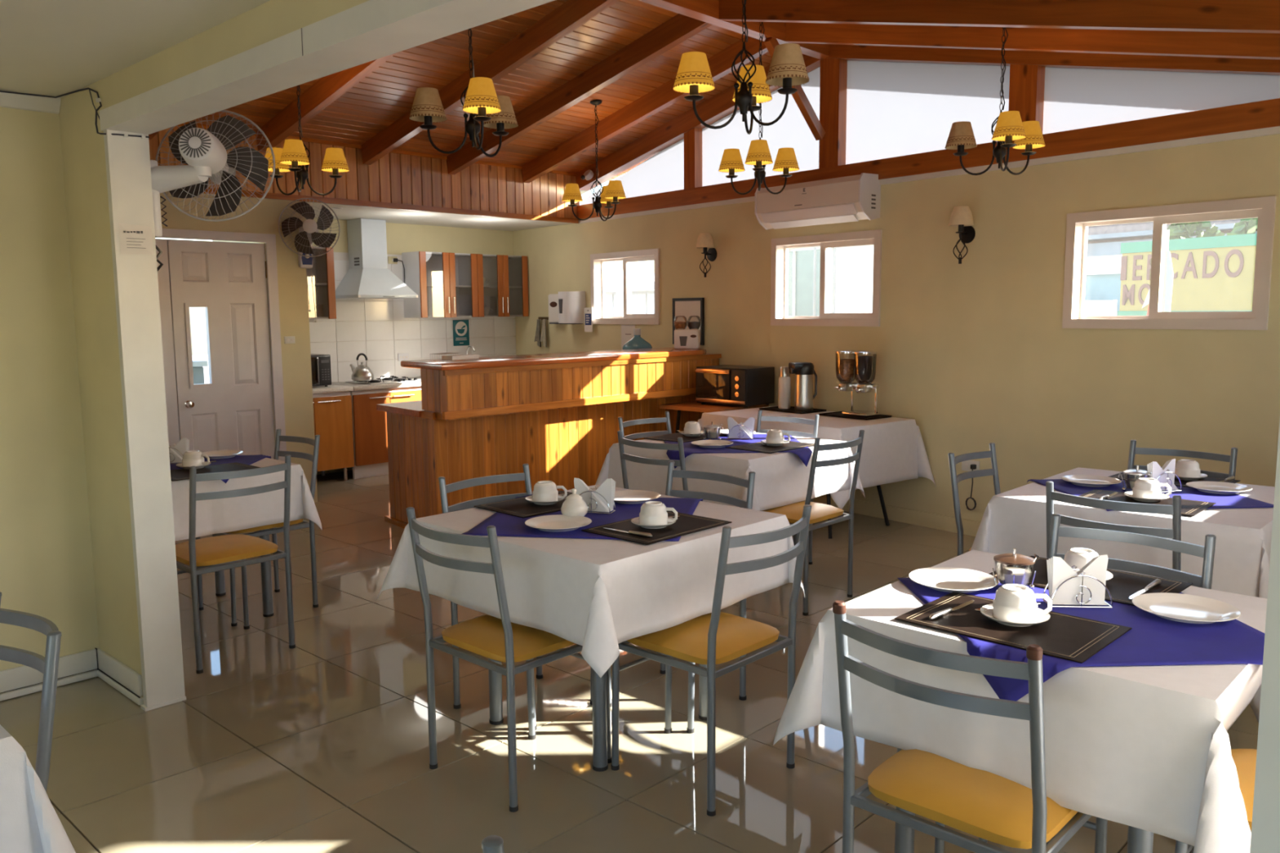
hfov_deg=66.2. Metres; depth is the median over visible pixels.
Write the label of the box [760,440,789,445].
saucer
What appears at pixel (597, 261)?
window
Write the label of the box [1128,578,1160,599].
knife
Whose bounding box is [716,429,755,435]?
plate
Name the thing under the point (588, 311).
card
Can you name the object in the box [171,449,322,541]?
tablecloth
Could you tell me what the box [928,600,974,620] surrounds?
knife
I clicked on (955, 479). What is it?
dining chair
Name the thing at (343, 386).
countertop
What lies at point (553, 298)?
soap dispenser
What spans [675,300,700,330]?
print
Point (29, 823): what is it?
tablecloth
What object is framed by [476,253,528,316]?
upper cabinet
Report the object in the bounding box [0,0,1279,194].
ceiling
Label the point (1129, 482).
jar
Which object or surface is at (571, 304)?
dispenser
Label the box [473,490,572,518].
placemat
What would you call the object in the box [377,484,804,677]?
tablecloth
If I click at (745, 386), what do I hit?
toaster oven
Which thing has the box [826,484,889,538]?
buffet table
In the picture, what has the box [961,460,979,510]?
wall socket
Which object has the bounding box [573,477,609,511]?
paper napkins
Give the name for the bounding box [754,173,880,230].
air conditioner
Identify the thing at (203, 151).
wall fan
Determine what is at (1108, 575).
saucer
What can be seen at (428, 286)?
shelf
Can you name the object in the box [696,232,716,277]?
wall lamp
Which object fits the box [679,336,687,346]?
print
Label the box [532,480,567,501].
cup
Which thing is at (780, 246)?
window
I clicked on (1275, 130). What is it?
wooden beam
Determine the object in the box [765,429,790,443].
cup
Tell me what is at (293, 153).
chandelier
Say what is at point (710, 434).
jar
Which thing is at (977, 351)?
wall
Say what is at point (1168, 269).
banner
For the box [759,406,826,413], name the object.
tray
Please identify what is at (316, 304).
drinking glass
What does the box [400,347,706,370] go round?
countertop
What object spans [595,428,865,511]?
tablecloth
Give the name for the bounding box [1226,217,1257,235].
tree
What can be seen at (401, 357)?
wall socket
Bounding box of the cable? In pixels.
[0,87,149,138]
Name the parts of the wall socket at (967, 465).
plate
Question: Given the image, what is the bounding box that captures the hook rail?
[537,316,548,319]
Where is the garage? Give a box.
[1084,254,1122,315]
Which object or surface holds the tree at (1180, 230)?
on the ground
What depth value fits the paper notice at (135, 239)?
3.55 m
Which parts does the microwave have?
door, handle, control panel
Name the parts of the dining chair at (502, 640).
post, rail, rail, post, seat frame, seat, leg, leg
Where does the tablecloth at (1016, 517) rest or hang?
on the dining table
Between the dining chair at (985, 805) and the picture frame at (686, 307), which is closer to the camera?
the dining chair at (985, 805)
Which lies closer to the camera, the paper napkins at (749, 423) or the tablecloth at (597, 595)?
the tablecloth at (597, 595)
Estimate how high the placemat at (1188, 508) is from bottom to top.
0.004 m
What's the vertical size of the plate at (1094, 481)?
0.020 m
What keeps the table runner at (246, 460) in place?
on the tablecloth at (224, 515)
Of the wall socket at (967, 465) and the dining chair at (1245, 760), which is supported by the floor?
the dining chair at (1245, 760)
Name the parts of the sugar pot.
lid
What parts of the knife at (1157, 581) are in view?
blade, handle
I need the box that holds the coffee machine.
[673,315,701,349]
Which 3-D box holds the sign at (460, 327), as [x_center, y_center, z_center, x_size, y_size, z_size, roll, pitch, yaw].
[-1.847,-0.968,10.138,0.006,0.265,0.200,6,9,43]
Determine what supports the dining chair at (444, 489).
on the floor
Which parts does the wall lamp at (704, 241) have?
lamp shade, wall plate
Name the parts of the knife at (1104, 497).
handle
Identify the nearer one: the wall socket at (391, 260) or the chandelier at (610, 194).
the chandelier at (610, 194)
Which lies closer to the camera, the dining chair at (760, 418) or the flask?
the dining chair at (760, 418)
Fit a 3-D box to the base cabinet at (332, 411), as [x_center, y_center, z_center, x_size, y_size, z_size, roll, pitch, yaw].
[-2.969,0.101,8.633,0.534,0.795,0.722,6,9,43]
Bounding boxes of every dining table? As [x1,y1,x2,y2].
[212,528,274,617]
[488,657,706,772]
[793,531,799,545]
[894,747,1194,852]
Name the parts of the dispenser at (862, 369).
turning knob, lid, turning knob, lid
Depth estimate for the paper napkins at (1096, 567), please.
2.40 m
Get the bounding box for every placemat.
[170,462,260,480]
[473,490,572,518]
[581,511,732,545]
[643,432,727,442]
[725,440,813,453]
[894,591,1131,663]
[988,555,1192,606]
[1078,488,1216,516]
[1109,471,1239,488]
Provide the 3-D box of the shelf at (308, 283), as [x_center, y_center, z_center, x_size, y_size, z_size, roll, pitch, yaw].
[-3.067,-1.251,8.610,0.267,0.016,0.646,6,9,43]
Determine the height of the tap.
0.299 m
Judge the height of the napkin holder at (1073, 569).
0.091 m
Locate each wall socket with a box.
[387,256,404,283]
[397,353,408,361]
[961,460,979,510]
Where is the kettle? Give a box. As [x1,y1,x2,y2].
[350,353,373,381]
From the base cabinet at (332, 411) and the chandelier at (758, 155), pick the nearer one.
the chandelier at (758, 155)
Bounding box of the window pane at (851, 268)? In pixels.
[787,244,873,315]
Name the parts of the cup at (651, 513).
handle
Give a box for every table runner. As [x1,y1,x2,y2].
[169,454,271,483]
[462,493,702,541]
[663,433,812,468]
[897,577,1264,701]
[1026,479,1273,511]
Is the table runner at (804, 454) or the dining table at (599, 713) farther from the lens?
the table runner at (804, 454)
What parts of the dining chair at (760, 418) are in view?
post, rail, rail, post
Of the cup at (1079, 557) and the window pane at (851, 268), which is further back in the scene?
the window pane at (851, 268)
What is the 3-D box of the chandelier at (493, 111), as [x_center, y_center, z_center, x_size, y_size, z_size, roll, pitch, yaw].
[-0.729,-1.820,4.399,0.490,1.166,0.502,6,9,43]
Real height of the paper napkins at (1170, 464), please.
0.119 m
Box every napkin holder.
[168,444,182,463]
[579,485,615,514]
[727,422,754,439]
[1042,565,1112,608]
[1144,469,1182,492]
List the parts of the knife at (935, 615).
handle, blade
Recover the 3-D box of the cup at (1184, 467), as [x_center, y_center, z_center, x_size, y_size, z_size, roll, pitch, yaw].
[2.305,0.176,4.143,0.097,0.072,0.118,-1,7,0]
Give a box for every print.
[585,313,591,324]
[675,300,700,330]
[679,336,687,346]
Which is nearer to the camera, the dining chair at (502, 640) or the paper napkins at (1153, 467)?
the dining chair at (502, 640)
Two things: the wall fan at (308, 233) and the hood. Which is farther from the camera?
the hood
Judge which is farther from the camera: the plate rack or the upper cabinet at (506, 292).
the upper cabinet at (506, 292)
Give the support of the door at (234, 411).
in the wall at (401, 180)
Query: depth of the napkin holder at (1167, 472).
3.85 m
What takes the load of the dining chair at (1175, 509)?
on the floor
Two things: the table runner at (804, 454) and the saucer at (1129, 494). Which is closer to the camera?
the saucer at (1129, 494)
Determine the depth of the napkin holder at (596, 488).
3.54 m
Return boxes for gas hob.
[345,375,421,384]
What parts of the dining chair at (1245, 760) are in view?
leg, seat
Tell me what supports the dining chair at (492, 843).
on the floor
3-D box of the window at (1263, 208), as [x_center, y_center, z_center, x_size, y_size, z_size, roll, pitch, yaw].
[2.897,-0.876,5.420,0.123,0.670,1.085,-6,9,-38]
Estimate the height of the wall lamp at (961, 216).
0.358 m
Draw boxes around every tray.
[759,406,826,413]
[818,410,891,420]
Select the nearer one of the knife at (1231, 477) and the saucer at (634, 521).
the saucer at (634, 521)
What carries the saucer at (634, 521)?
on the placemat at (686, 524)
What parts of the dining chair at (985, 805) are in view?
post, rail, rail, leg, seat frame, seat, post, leg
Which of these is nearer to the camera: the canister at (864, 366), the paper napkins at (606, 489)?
the paper napkins at (606, 489)
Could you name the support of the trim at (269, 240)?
attached to the wall at (401, 180)
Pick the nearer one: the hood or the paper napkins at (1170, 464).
the paper napkins at (1170, 464)
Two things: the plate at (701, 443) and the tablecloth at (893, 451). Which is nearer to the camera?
the plate at (701, 443)
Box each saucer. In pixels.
[175,461,210,469]
[525,494,565,505]
[631,516,675,528]
[679,431,704,436]
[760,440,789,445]
[980,604,1050,626]
[1106,570,1112,580]
[1124,491,1168,502]
[1174,473,1207,480]
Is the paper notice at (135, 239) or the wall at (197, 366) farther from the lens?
the wall at (197, 366)
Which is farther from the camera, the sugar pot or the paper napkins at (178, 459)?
the paper napkins at (178, 459)
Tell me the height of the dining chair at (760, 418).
0.877 m
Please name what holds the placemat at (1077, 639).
on the table runner at (1152, 639)
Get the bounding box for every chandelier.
[265,84,349,195]
[408,27,518,156]
[561,100,626,221]
[672,0,808,134]
[718,22,799,195]
[944,26,1045,175]
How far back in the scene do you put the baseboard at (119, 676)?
3.88 m
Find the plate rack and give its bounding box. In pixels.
[430,352,460,359]
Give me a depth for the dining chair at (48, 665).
1.90 m
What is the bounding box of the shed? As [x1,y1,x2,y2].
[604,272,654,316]
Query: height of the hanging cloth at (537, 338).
0.291 m
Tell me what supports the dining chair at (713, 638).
on the floor
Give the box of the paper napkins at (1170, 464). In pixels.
[1161,458,1175,483]
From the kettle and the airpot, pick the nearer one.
the airpot
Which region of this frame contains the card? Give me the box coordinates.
[584,307,592,332]
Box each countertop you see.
[311,377,421,394]
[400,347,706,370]
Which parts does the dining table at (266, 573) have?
leg, leg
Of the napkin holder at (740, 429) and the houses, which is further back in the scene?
the houses
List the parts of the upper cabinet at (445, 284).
door, handle, door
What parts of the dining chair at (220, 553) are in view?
post, seat, seat frame, rail, rail, leg, post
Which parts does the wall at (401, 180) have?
rail, rail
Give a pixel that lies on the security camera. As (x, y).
(588, 175)
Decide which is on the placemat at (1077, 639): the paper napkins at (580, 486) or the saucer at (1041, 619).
the saucer at (1041, 619)
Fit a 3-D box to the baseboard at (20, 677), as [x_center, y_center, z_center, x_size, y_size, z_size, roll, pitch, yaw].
[-3.711,1.170,2.500,0.022,0.115,4.320,6,9,43]
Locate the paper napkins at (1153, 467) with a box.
[1146,461,1177,490]
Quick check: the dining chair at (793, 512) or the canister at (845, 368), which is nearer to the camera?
the dining chair at (793, 512)
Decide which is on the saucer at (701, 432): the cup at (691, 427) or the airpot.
the cup at (691, 427)
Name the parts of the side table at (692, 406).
leg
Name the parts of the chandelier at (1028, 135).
lamp shade, arm, chain, arm, lamp shade, arm, lamp shade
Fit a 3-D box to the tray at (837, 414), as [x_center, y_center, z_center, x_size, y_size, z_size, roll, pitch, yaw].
[1.492,-0.077,6.819,0.270,0.012,0.420,-6,9,-38]
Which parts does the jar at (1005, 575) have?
lid, knob, glass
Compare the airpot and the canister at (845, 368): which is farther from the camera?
the airpot
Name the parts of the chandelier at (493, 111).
lamp shade, arm, chain, arm, lamp shade, arm, lamp shade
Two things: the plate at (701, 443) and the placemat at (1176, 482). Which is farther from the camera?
the plate at (701, 443)
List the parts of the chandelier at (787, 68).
lamp shade, arm, chain, arm, lamp shade, arm, lamp shade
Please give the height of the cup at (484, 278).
0.080 m
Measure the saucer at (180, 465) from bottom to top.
0.019 m
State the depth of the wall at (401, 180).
7.66 m
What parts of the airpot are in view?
handle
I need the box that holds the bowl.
[974,608,987,611]
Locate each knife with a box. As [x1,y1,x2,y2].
[603,528,653,537]
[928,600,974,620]
[1098,492,1117,499]
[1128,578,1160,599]
[1220,475,1235,482]
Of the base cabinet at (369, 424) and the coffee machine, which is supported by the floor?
the base cabinet at (369, 424)
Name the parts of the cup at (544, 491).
handle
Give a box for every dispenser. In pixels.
[548,293,559,324]
[558,291,585,324]
[834,350,879,417]
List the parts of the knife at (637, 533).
blade, handle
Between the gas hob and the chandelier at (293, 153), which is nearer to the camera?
the chandelier at (293, 153)
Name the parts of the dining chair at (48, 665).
rail, rail, post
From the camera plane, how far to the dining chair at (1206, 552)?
2.76 m
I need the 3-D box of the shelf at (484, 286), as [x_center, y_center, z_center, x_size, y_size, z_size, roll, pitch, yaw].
[-1.525,-1.456,10.238,0.267,0.016,0.626,6,9,43]
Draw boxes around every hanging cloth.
[534,319,541,346]
[540,319,546,346]
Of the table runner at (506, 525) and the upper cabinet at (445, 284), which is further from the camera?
the upper cabinet at (445, 284)
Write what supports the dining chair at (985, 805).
on the floor
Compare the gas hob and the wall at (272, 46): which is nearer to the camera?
the wall at (272, 46)
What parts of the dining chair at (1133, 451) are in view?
post, rail, rail, post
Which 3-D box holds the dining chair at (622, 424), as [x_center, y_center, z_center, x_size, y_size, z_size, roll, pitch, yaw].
[0.186,0.379,5.704,0.534,0.877,0.438,6,9,43]
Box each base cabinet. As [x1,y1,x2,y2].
[312,391,354,480]
[350,386,421,479]
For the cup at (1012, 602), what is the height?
0.072 m
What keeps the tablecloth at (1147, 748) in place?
on the dining table at (1139, 841)
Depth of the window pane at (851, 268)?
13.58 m
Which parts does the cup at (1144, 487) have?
handle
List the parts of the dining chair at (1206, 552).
leg, post, rail, rail, post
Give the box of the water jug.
[622,328,652,349]
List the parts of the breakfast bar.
rail, rail, rail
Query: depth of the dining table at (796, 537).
5.50 m
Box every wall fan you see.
[150,110,275,271]
[278,197,340,322]
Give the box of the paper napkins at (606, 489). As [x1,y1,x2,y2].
[593,478,615,511]
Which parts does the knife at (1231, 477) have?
handle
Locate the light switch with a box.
[284,336,295,343]
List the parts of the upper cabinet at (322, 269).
door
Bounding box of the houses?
[1086,217,1257,257]
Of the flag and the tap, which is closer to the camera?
the flag
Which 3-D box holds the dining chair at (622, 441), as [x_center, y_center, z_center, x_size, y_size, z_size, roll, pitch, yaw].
[0.196,0.453,5.072,0.438,0.877,0.534,6,9,43]
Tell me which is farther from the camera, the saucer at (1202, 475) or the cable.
the saucer at (1202, 475)
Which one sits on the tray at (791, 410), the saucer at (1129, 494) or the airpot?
the airpot
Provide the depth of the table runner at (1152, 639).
2.12 m
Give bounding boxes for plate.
[201,449,244,458]
[524,515,591,532]
[613,489,661,503]
[690,440,733,448]
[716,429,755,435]
[908,567,999,592]
[1061,475,1121,487]
[1132,592,1241,623]
[1186,480,1252,494]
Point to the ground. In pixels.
(203, 357)
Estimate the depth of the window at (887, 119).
6.49 m
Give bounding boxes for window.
[577,57,1279,218]
[590,248,660,324]
[770,229,882,326]
[1062,195,1276,329]
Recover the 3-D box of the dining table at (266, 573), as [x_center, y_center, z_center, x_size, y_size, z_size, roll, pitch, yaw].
[-2.224,0.568,4.805,0.798,0.752,0.788,6,9,43]
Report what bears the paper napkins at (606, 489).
in the napkin holder at (596, 488)
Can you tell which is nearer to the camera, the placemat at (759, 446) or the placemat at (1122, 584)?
the placemat at (1122, 584)
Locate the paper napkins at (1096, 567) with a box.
[1076,554,1108,600]
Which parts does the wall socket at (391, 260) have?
plate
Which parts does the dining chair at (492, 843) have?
post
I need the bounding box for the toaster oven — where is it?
[695,364,774,407]
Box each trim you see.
[0,89,61,114]
[160,228,286,461]
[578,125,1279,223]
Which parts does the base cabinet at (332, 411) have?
door, handle, leg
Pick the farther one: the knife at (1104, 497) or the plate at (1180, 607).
the knife at (1104, 497)
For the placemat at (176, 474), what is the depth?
4.59 m
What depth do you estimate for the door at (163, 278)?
6.86 m
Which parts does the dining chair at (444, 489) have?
post, rail, rail, leg, post, leg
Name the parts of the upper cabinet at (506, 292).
door, door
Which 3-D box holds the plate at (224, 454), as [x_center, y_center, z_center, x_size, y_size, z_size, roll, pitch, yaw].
[-2.151,0.146,5.029,0.227,0.020,0.227,6,9,43]
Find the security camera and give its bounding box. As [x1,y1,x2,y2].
[580,169,593,180]
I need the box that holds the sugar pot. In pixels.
[560,488,587,516]
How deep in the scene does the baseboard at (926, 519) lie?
6.80 m
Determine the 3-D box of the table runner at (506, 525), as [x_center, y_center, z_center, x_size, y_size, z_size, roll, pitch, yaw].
[-0.172,0.336,3.525,0.738,0.037,0.738,1,7,9]
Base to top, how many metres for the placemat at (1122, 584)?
0.004 m
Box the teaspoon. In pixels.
[974,602,1040,611]
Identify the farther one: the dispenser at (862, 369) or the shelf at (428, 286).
the shelf at (428, 286)
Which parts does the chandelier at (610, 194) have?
lamp shade, arm, chain, arm, arm, lamp shade, lamp shade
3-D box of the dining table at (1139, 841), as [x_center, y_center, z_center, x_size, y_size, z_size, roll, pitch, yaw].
[1.044,0.819,2.448,0.828,0.752,0.788,6,9,43]
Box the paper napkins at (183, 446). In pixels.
[172,437,189,457]
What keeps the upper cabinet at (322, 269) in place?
attached to the wall at (378, 329)
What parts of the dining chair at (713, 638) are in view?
leg, leg, seat, seat frame, post, rail, rail, post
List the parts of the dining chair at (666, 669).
leg, post, leg, rail, rail, post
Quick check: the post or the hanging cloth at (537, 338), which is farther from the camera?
the post
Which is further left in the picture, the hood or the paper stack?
the hood
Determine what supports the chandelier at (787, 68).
hanging from the ceiling at (554, 58)
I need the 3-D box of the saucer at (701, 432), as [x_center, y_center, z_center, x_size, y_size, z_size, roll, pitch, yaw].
[0.303,0.042,5.706,0.152,0.019,0.152,6,9,43]
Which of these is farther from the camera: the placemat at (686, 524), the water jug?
the water jug
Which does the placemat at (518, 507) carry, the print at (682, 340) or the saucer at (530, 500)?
the saucer at (530, 500)
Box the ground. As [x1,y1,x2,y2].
[191,354,209,383]
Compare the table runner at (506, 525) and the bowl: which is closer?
the bowl
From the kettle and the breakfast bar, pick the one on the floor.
the breakfast bar
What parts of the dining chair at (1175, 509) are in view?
post, rail, rail, post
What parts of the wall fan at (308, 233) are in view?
blade, blade, blade, control panel, pull cord, pull cord, blade, blade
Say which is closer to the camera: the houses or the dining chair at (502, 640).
the dining chair at (502, 640)
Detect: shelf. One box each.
[307,282,327,285]
[426,284,471,287]
[483,285,522,288]
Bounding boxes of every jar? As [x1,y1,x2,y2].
[700,422,724,439]
[991,548,1039,590]
[1118,465,1151,491]
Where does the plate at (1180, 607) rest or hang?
on the table runner at (1152, 639)
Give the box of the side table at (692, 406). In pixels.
[659,400,768,432]
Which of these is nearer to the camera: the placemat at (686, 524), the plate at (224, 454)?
the placemat at (686, 524)
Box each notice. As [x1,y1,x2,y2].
[119,222,153,254]
[621,324,635,349]
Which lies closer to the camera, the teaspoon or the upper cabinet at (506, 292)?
the teaspoon
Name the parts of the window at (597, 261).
sash, sash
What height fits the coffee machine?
0.274 m
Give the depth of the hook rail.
10.20 m
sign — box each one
[453,320,469,346]
[1117,233,1257,315]
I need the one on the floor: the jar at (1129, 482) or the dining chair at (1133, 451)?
the dining chair at (1133, 451)
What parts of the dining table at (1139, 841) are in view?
leg, leg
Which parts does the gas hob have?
burner, burner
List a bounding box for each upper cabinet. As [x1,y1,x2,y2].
[306,246,336,319]
[401,251,478,317]
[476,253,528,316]
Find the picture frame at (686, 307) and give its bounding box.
[672,297,704,345]
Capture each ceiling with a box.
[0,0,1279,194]
[305,201,573,231]
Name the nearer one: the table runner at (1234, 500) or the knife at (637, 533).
the knife at (637, 533)
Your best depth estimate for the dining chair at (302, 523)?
4.95 m
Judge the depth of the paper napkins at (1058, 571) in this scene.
2.38 m
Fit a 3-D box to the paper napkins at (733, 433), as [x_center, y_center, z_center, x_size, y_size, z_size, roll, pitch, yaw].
[0.562,0.006,5.538,0.143,0.119,0.021,1,7,13]
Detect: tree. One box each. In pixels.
[1165,221,1225,239]
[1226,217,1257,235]
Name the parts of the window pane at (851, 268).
frame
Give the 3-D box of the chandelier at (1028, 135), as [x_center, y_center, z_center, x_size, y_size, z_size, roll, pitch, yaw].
[1.911,-1.788,5.266,0.469,0.853,0.512,6,9,43]
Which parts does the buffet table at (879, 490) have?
leg, leg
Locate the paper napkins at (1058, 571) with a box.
[1046,556,1107,604]
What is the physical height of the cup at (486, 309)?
0.080 m
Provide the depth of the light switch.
7.49 m
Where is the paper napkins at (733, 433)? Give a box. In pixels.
[727,417,751,438]
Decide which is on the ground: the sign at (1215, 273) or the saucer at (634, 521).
the sign at (1215, 273)
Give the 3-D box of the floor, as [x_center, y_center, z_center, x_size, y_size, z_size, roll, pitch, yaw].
[-0.841,1.116,3.702,10.900,0.100,10.400,6,9,43]
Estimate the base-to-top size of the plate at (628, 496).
0.020 m
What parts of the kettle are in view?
spout, handle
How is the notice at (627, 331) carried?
attached to the wall at (977, 351)
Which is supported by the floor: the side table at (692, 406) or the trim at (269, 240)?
the side table at (692, 406)
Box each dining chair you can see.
[0,591,62,792]
[175,454,295,674]
[195,428,319,626]
[405,506,612,812]
[438,463,612,739]
[481,835,504,852]
[590,461,755,733]
[611,504,811,816]
[617,411,671,439]
[617,431,688,490]
[755,409,818,564]
[763,430,864,615]
[832,600,1107,852]
[947,442,1000,555]
[978,513,1216,852]
[1045,480,1181,571]
[1127,440,1237,479]
[1174,748,1257,852]
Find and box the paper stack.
[441,354,479,359]
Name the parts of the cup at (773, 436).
handle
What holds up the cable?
attached to the ceiling at (554, 58)
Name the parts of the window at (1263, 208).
sash, sash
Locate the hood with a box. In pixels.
[335,217,417,298]
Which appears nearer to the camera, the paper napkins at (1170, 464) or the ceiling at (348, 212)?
the paper napkins at (1170, 464)
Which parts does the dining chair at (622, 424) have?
post, rail, rail, post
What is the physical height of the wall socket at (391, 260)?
0.336 m
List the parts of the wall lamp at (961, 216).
lamp shade, wall plate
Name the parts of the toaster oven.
handle, door, metal trim, knob, knob, knob, control panel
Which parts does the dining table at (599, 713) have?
leg, leg, leg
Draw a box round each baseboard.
[0,648,97,701]
[94,648,143,705]
[804,494,981,536]
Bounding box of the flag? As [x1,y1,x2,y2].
[1142,231,1166,315]
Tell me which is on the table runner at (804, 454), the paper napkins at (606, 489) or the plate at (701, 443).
the plate at (701, 443)
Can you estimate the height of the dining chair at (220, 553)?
0.877 m
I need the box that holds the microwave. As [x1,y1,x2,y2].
[311,353,331,386]
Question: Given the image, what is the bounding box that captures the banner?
[1162,229,1173,311]
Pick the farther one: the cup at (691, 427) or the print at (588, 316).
the print at (588, 316)
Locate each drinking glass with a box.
[308,304,316,316]
[315,304,323,316]
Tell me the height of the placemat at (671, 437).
0.004 m
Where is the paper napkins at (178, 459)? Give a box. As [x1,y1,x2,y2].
[168,446,182,462]
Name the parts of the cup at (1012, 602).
handle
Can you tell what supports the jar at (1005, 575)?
on the table runner at (1152, 639)
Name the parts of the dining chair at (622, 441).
post, rail, rail, post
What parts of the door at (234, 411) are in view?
knob, panel, panel, panel, panel, panel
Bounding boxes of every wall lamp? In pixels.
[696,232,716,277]
[948,205,975,263]
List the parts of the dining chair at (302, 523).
leg, leg, seat frame, seat, post, rail, rail, post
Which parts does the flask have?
cup lid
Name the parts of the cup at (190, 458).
handle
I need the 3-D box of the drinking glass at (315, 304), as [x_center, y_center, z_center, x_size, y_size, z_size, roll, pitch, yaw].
[-2.905,-1.027,8.706,0.068,0.110,0.068,6,9,43]
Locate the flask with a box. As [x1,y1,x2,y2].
[777,366,791,408]
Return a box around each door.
[155,238,179,447]
[166,239,275,458]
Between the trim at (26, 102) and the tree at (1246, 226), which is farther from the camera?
the tree at (1246, 226)
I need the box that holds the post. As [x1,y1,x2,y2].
[615,260,623,315]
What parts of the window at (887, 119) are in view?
pane, post, pane, post, pane, post, pane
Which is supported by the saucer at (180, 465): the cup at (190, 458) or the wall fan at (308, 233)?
the cup at (190, 458)
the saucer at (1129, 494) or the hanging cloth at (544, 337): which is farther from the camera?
the hanging cloth at (544, 337)
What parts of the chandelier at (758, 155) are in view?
lamp shade, arm, lamp shade, arm, chain, arm, lamp shade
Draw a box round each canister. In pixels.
[835,353,854,382]
[853,353,876,384]
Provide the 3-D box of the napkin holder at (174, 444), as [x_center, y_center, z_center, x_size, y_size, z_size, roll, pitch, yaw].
[-2.294,0.134,4.816,0.147,0.091,0.060,0,7,0]
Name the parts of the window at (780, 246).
sash, sash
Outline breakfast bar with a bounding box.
[376,347,721,528]
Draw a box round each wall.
[0,106,99,693]
[58,0,1279,852]
[148,122,579,502]
[192,360,208,384]
[212,217,515,475]
[512,133,1279,521]
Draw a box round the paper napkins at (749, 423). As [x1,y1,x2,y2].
[740,417,755,438]
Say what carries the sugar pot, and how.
on the table runner at (506, 525)
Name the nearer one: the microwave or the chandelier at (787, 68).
the chandelier at (787, 68)
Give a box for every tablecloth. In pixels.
[0,724,75,852]
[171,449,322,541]
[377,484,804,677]
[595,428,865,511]
[697,405,936,509]
[773,550,1266,852]
[970,467,1275,598]
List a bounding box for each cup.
[182,450,209,466]
[483,277,488,285]
[484,306,493,315]
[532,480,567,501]
[639,501,677,524]
[684,421,700,433]
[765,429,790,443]
[992,583,1052,622]
[1063,547,1098,573]
[1132,477,1171,498]
[1174,458,1200,477]
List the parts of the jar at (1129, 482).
glass, lid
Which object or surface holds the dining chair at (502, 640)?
on the floor
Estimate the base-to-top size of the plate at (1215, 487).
0.020 m
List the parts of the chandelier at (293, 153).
lamp shade, arm, lamp shade, arm, chain, arm, lamp shade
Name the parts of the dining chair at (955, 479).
post, rail, rail, post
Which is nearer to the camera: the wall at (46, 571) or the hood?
the wall at (46, 571)
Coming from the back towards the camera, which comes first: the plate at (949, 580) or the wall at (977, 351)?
the wall at (977, 351)
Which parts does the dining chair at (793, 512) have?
seat, post, seat frame, rail, rail, post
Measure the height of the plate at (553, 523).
0.020 m
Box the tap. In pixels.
[466,346,475,354]
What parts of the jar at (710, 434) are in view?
lid, glass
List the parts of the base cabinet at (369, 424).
door, handle, handle, door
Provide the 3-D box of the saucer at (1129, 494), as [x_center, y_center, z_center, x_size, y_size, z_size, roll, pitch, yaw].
[1.905,0.267,3.692,0.152,0.019,0.152,6,9,43]
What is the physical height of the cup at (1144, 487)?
0.072 m
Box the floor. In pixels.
[0,470,1258,852]
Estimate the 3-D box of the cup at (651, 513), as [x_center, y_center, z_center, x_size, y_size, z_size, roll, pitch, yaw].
[0.056,0.292,3.316,0.119,0.072,0.097,-3,7,-20]
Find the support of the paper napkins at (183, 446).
in the napkin holder at (174, 444)
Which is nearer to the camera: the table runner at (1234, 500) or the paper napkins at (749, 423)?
the table runner at (1234, 500)
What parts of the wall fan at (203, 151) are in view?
pull cord, arm, blade, blade, blade, blade, blade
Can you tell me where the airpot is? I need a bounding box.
[788,361,817,411]
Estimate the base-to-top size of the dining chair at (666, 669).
0.877 m

